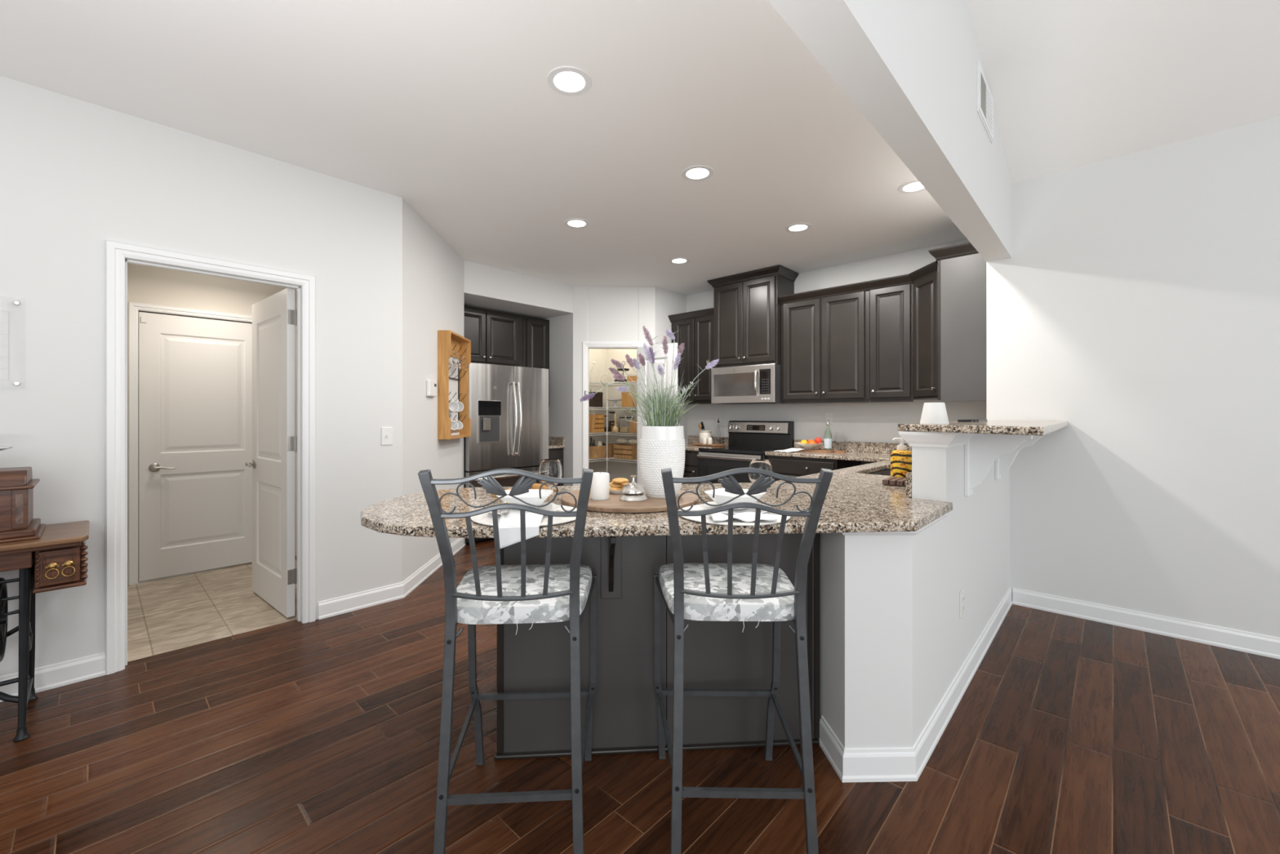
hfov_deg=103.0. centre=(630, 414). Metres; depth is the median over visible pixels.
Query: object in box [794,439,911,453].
backsplash
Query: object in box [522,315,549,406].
upper cabinet
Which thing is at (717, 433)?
oil bottle
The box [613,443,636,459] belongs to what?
wooden crate
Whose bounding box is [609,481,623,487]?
cookie
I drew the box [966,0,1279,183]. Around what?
ceiling
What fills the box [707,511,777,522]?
napkin
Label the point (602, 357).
wall
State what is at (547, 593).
bar stool
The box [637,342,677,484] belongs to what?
door
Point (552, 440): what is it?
backsplash
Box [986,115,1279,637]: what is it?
wall
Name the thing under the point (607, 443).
wooden box
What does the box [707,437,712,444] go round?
pepper shaker
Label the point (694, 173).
recessed light
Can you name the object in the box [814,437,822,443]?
nectarine
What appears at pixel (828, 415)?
wall plate
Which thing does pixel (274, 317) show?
door
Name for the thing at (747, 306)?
upper cabinet
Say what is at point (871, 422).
wall
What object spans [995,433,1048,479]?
bracket
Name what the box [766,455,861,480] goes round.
base cabinet
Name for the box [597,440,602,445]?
paper bag
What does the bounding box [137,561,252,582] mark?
trim
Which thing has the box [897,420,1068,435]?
countertop
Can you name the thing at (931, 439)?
trim
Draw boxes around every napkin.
[497,510,543,548]
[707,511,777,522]
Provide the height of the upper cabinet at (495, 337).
0.627 m
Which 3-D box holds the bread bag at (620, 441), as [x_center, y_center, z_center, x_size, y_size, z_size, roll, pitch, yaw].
[-0.109,0.362,6.862,0.190,0.072,0.094,0,0,44]
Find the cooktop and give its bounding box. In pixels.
[698,445,789,454]
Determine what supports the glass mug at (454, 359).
hanging from the mug rack
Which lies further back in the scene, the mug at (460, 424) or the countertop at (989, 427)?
the mug at (460, 424)
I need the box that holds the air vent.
[977,60,993,143]
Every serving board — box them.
[688,442,725,446]
[800,448,845,453]
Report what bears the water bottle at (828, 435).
on the serving board at (803, 450)
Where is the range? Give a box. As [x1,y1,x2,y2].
[697,420,794,483]
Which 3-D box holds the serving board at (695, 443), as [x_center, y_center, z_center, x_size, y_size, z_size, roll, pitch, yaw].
[0.882,0.349,5.865,0.420,0.022,0.150,0,0,44]
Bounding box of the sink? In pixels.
[866,469,890,475]
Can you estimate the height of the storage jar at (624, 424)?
0.207 m
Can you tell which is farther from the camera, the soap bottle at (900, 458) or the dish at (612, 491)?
the soap bottle at (900, 458)
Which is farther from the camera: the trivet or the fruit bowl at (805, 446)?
the fruit bowl at (805, 446)
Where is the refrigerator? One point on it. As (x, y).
(508, 405)
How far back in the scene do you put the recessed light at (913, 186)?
3.32 m
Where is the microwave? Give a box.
[711,363,781,404]
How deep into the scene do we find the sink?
3.61 m
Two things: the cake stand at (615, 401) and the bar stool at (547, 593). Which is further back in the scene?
the cake stand at (615, 401)
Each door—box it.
[138,311,252,581]
[244,288,297,617]
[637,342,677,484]
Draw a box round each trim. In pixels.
[104,240,315,675]
[128,302,252,585]
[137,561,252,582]
[582,342,643,472]
[838,511,950,534]
[898,431,974,447]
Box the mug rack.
[437,329,471,439]
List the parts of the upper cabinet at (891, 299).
crown moulding, light rail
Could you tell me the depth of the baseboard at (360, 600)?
3.38 m
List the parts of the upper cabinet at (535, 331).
door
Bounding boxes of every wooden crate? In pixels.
[588,413,604,432]
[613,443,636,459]
[621,391,636,407]
[626,375,636,382]
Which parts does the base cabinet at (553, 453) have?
drawer, door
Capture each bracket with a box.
[964,433,1032,496]
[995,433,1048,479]
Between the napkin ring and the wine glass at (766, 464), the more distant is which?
the wine glass at (766, 464)
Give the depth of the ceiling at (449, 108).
2.49 m
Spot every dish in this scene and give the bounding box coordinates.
[0,445,13,450]
[608,489,622,493]
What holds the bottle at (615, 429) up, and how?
on the wire shelf at (604, 432)
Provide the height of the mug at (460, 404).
0.121 m
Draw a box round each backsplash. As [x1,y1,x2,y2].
[548,435,564,444]
[687,435,728,445]
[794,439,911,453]
[906,471,911,497]
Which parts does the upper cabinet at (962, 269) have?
frame, crown moulding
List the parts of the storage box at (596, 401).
lid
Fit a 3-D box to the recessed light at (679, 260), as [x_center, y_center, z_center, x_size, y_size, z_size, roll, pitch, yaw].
[0.470,-1.483,4.916,0.200,0.004,0.200,0,0,44]
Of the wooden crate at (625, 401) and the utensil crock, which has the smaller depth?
the utensil crock
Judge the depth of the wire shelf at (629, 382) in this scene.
6.82 m
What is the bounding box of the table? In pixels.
[0,520,88,742]
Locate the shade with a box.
[920,402,949,423]
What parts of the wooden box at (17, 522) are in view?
lid, panel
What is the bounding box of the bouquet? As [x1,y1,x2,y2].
[579,325,719,426]
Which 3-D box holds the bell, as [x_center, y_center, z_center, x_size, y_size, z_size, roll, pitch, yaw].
[0.011,0.290,2.031,0.114,0.097,0.114,0,0,-1]
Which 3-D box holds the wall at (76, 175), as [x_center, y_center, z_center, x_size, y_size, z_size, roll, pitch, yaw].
[-3.152,-0.140,2.185,1.570,2.790,6.713,0,0,28]
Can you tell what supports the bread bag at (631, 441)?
on the wooden crate at (628, 451)
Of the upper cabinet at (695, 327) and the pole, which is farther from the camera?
the pole
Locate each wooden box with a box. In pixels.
[0,466,45,542]
[588,444,613,458]
[605,443,617,456]
[629,420,636,432]
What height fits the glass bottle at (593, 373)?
0.287 m
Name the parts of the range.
handle, handle trim, oven door, control panel, control knob, control knob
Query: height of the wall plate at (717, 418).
0.120 m
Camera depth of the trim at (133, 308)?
3.75 m
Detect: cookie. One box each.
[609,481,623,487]
[609,486,621,490]
[612,477,628,483]
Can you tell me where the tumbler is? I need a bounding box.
[835,431,844,450]
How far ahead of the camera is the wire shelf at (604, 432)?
6.70 m
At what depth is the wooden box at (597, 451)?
6.82 m
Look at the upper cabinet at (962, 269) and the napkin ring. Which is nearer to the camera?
the napkin ring
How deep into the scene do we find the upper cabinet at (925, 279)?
4.12 m
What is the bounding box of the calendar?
[0,301,20,385]
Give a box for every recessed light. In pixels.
[546,66,591,96]
[564,217,589,228]
[669,257,689,264]
[681,164,714,181]
[785,222,811,232]
[897,179,925,193]
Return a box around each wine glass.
[538,458,562,502]
[748,459,772,503]
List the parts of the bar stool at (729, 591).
leg, seat rail, leg, seat, seat rail, rail, rail, leg, leg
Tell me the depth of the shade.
2.30 m
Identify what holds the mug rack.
attached to the wall at (76, 175)
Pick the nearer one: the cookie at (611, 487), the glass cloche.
the cookie at (611, 487)
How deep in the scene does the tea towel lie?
4.92 m
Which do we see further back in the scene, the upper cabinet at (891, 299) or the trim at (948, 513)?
the upper cabinet at (891, 299)
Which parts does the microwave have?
handle, control panel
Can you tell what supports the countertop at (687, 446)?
on the base cabinet at (691, 469)
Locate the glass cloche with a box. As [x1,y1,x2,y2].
[600,373,612,382]
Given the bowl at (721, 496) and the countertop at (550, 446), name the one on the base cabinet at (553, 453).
the countertop at (550, 446)
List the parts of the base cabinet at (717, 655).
panel, bracket plate, shoe moulding, panel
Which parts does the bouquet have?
leafy stem, leafy stem, leafy stem, leafy stem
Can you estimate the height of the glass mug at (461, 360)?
0.122 m
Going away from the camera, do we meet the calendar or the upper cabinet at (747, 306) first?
the calendar
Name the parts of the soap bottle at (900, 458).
spout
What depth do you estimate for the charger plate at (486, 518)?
1.72 m
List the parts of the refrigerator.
door, freezer drawer, handle, handle, handle, door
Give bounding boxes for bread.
[529,483,559,492]
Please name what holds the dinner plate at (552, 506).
on the charger plate at (486, 518)
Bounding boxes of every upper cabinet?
[463,306,522,366]
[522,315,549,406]
[667,307,715,404]
[706,264,798,368]
[777,280,870,404]
[867,274,919,402]
[908,260,937,399]
[928,242,986,401]
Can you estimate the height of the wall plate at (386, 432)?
0.120 m
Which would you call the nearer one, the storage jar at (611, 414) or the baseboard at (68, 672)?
the baseboard at (68, 672)
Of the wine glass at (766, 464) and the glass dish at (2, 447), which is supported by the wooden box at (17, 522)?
the glass dish at (2, 447)
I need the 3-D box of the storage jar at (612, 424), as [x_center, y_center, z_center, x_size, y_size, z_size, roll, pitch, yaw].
[-0.216,0.178,6.895,0.108,0.126,0.108,0,0,44]
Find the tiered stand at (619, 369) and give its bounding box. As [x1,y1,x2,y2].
[613,360,629,382]
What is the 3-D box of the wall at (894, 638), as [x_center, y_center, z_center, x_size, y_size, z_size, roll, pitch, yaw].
[-0.422,-1.245,0.539,0.367,5.000,8.200,0,0,44]
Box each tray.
[560,489,697,513]
[957,419,987,422]
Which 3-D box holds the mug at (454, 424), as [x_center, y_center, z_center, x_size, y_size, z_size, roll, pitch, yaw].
[-1.509,0.098,4.289,0.088,0.122,0.106,0,0,-41]
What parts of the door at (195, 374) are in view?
lever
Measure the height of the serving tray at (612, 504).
0.021 m
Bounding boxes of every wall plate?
[381,426,392,444]
[715,417,720,427]
[825,412,832,424]
[960,588,964,618]
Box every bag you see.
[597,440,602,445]
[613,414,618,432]
[616,438,627,444]
[627,439,636,444]
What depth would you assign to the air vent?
2.64 m
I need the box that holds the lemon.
[800,440,808,443]
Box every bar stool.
[417,468,596,853]
[653,467,833,853]
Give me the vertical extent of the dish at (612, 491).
0.019 m
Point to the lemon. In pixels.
(802, 441)
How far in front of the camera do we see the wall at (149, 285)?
4.00 m
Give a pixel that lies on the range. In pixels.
(748, 440)
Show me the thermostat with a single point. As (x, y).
(431, 385)
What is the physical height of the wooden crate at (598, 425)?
0.245 m
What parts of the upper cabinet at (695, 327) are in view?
door, crown moulding, light rail, door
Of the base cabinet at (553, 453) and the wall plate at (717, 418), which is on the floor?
the base cabinet at (553, 453)
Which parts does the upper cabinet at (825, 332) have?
door, crown moulding, light rail, door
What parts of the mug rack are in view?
rail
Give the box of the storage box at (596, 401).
[588,391,603,407]
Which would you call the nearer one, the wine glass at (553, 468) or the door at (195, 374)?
the wine glass at (553, 468)
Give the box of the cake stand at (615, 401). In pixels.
[605,399,621,407]
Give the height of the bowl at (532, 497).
0.056 m
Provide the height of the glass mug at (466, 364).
0.122 m
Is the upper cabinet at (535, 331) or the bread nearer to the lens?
the bread
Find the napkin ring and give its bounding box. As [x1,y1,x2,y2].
[498,502,511,515]
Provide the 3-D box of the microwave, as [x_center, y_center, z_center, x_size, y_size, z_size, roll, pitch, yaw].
[1.286,-0.311,5.462,0.758,0.394,0.468,0,0,44]
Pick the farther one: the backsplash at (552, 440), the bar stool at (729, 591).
the backsplash at (552, 440)
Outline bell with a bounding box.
[618,475,647,502]
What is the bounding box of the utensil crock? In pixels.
[698,430,711,444]
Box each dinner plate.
[488,502,560,515]
[700,501,771,514]
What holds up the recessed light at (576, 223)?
in the ceiling at (449, 108)
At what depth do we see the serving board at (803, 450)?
4.89 m
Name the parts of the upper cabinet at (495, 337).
door, door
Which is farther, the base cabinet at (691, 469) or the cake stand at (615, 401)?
the cake stand at (615, 401)
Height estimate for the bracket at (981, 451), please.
0.306 m
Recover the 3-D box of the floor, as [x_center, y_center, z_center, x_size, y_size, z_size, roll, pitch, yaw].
[-0.078,1.285,0.971,9.450,0.060,9.300,0,0,44]
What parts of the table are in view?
rail, leg, leg, drawer pull, drawer, moulding, moulding, drawer pull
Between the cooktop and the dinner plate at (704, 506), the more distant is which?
the cooktop
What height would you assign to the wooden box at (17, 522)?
0.272 m
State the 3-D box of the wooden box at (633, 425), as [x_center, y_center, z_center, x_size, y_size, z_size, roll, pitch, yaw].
[0.090,0.159,6.673,0.162,0.165,0.154,0,0,44]
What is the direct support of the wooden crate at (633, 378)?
on the wire shelf at (629, 382)
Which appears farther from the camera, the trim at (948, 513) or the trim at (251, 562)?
the trim at (251, 562)
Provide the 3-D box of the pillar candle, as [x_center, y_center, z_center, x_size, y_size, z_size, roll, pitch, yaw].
[-0.124,0.286,2.053,0.077,0.106,0.075,0,0,-1]
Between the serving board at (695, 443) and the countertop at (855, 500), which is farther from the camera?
the serving board at (695, 443)
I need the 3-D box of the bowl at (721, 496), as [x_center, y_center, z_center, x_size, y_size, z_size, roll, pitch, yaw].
[0.384,0.314,1.873,0.194,0.056,0.194,0,0,-43]
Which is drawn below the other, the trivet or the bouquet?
the trivet
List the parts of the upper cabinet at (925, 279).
crown moulding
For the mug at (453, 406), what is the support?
hanging from the mug rack
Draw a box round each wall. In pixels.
[0,75,463,676]
[127,262,297,585]
[463,260,573,319]
[546,286,686,485]
[588,348,636,483]
[686,239,986,465]
[767,0,1011,747]
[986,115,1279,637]
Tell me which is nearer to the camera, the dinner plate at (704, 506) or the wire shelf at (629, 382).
the dinner plate at (704, 506)
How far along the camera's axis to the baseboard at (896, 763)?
1.82 m
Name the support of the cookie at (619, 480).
on the cookie at (612, 484)
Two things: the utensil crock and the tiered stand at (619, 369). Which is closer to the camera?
the utensil crock
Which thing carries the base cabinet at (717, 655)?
on the floor
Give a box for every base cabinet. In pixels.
[493,533,819,759]
[548,448,563,485]
[681,450,698,484]
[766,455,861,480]
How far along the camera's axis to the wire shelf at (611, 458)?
6.72 m
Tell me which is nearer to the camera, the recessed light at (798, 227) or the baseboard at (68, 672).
the baseboard at (68, 672)
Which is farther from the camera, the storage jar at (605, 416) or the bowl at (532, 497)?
the storage jar at (605, 416)
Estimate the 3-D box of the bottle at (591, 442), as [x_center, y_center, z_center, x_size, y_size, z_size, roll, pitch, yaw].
[-0.529,0.443,6.848,0.056,0.270,0.056,0,0,44]
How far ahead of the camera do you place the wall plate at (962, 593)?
2.30 m
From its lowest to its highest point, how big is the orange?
0.069 m
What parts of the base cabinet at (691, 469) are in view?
door, drawer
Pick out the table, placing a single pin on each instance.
(56, 560)
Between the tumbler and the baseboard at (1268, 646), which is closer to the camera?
the baseboard at (1268, 646)
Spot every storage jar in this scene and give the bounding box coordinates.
[604,415,608,431]
[608,411,614,431]
[610,422,618,432]
[618,417,634,432]
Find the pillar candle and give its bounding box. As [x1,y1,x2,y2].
[590,471,609,499]
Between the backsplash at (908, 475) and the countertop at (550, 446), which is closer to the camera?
the backsplash at (908, 475)
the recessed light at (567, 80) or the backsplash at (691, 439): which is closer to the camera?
the recessed light at (567, 80)
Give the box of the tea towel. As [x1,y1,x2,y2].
[773,448,803,452]
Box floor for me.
[0,538,1279,853]
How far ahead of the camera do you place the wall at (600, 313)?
5.92 m
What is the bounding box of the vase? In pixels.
[639,425,685,497]
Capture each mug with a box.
[448,351,459,365]
[448,398,458,412]
[450,418,457,433]
[453,352,464,367]
[453,399,463,412]
[453,418,462,432]
[457,355,469,369]
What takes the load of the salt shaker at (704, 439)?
on the serving board at (695, 443)
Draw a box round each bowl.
[496,488,553,510]
[704,488,766,509]
[794,442,822,449]
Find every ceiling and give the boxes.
[0,0,967,295]
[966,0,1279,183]
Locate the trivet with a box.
[882,476,906,486]
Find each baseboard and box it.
[0,652,106,702]
[318,537,466,619]
[818,586,1012,782]
[1012,587,1279,658]
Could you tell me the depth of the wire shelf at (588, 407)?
6.78 m
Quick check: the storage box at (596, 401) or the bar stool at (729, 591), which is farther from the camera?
the storage box at (596, 401)
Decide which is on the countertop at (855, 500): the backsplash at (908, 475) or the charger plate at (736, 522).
the charger plate at (736, 522)
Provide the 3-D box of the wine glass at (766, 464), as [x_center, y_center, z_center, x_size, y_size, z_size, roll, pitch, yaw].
[0.504,0.269,1.979,0.091,0.183,0.091,0,0,-1]
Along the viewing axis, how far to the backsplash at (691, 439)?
6.20 m
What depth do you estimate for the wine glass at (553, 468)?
1.97 m
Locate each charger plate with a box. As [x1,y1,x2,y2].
[470,504,577,526]
[679,503,790,525]
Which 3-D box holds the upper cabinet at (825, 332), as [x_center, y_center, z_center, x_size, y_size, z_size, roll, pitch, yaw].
[1.917,-0.646,4.949,0.855,1.077,0.360,0,0,44]
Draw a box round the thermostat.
[426,379,436,396]
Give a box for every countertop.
[360,450,952,537]
[548,444,564,448]
[684,443,712,451]
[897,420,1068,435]
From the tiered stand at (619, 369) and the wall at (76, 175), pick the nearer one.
the wall at (76, 175)
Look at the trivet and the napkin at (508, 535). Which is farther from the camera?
the trivet
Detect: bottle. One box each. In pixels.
[589,437,593,446]
[590,361,597,382]
[715,419,721,444]
[823,422,831,450]
[890,437,911,477]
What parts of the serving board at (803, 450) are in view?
handle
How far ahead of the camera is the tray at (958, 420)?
2.82 m
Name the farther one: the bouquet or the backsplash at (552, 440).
the backsplash at (552, 440)
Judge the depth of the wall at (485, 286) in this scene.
5.39 m
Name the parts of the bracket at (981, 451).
plate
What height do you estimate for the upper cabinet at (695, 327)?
1.064 m
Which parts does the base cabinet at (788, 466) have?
door, drawer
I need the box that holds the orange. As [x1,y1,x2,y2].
[808,440,816,444]
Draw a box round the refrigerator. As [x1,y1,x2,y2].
[463,362,548,543]
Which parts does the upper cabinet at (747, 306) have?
door, crown moulding, door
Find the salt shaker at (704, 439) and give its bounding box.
[702,436,706,444]
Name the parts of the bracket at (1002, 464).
plate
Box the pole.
[606,382,608,472]
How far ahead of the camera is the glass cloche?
6.99 m
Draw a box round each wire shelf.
[588,381,636,385]
[588,407,636,409]
[588,431,636,435]
[588,456,636,462]

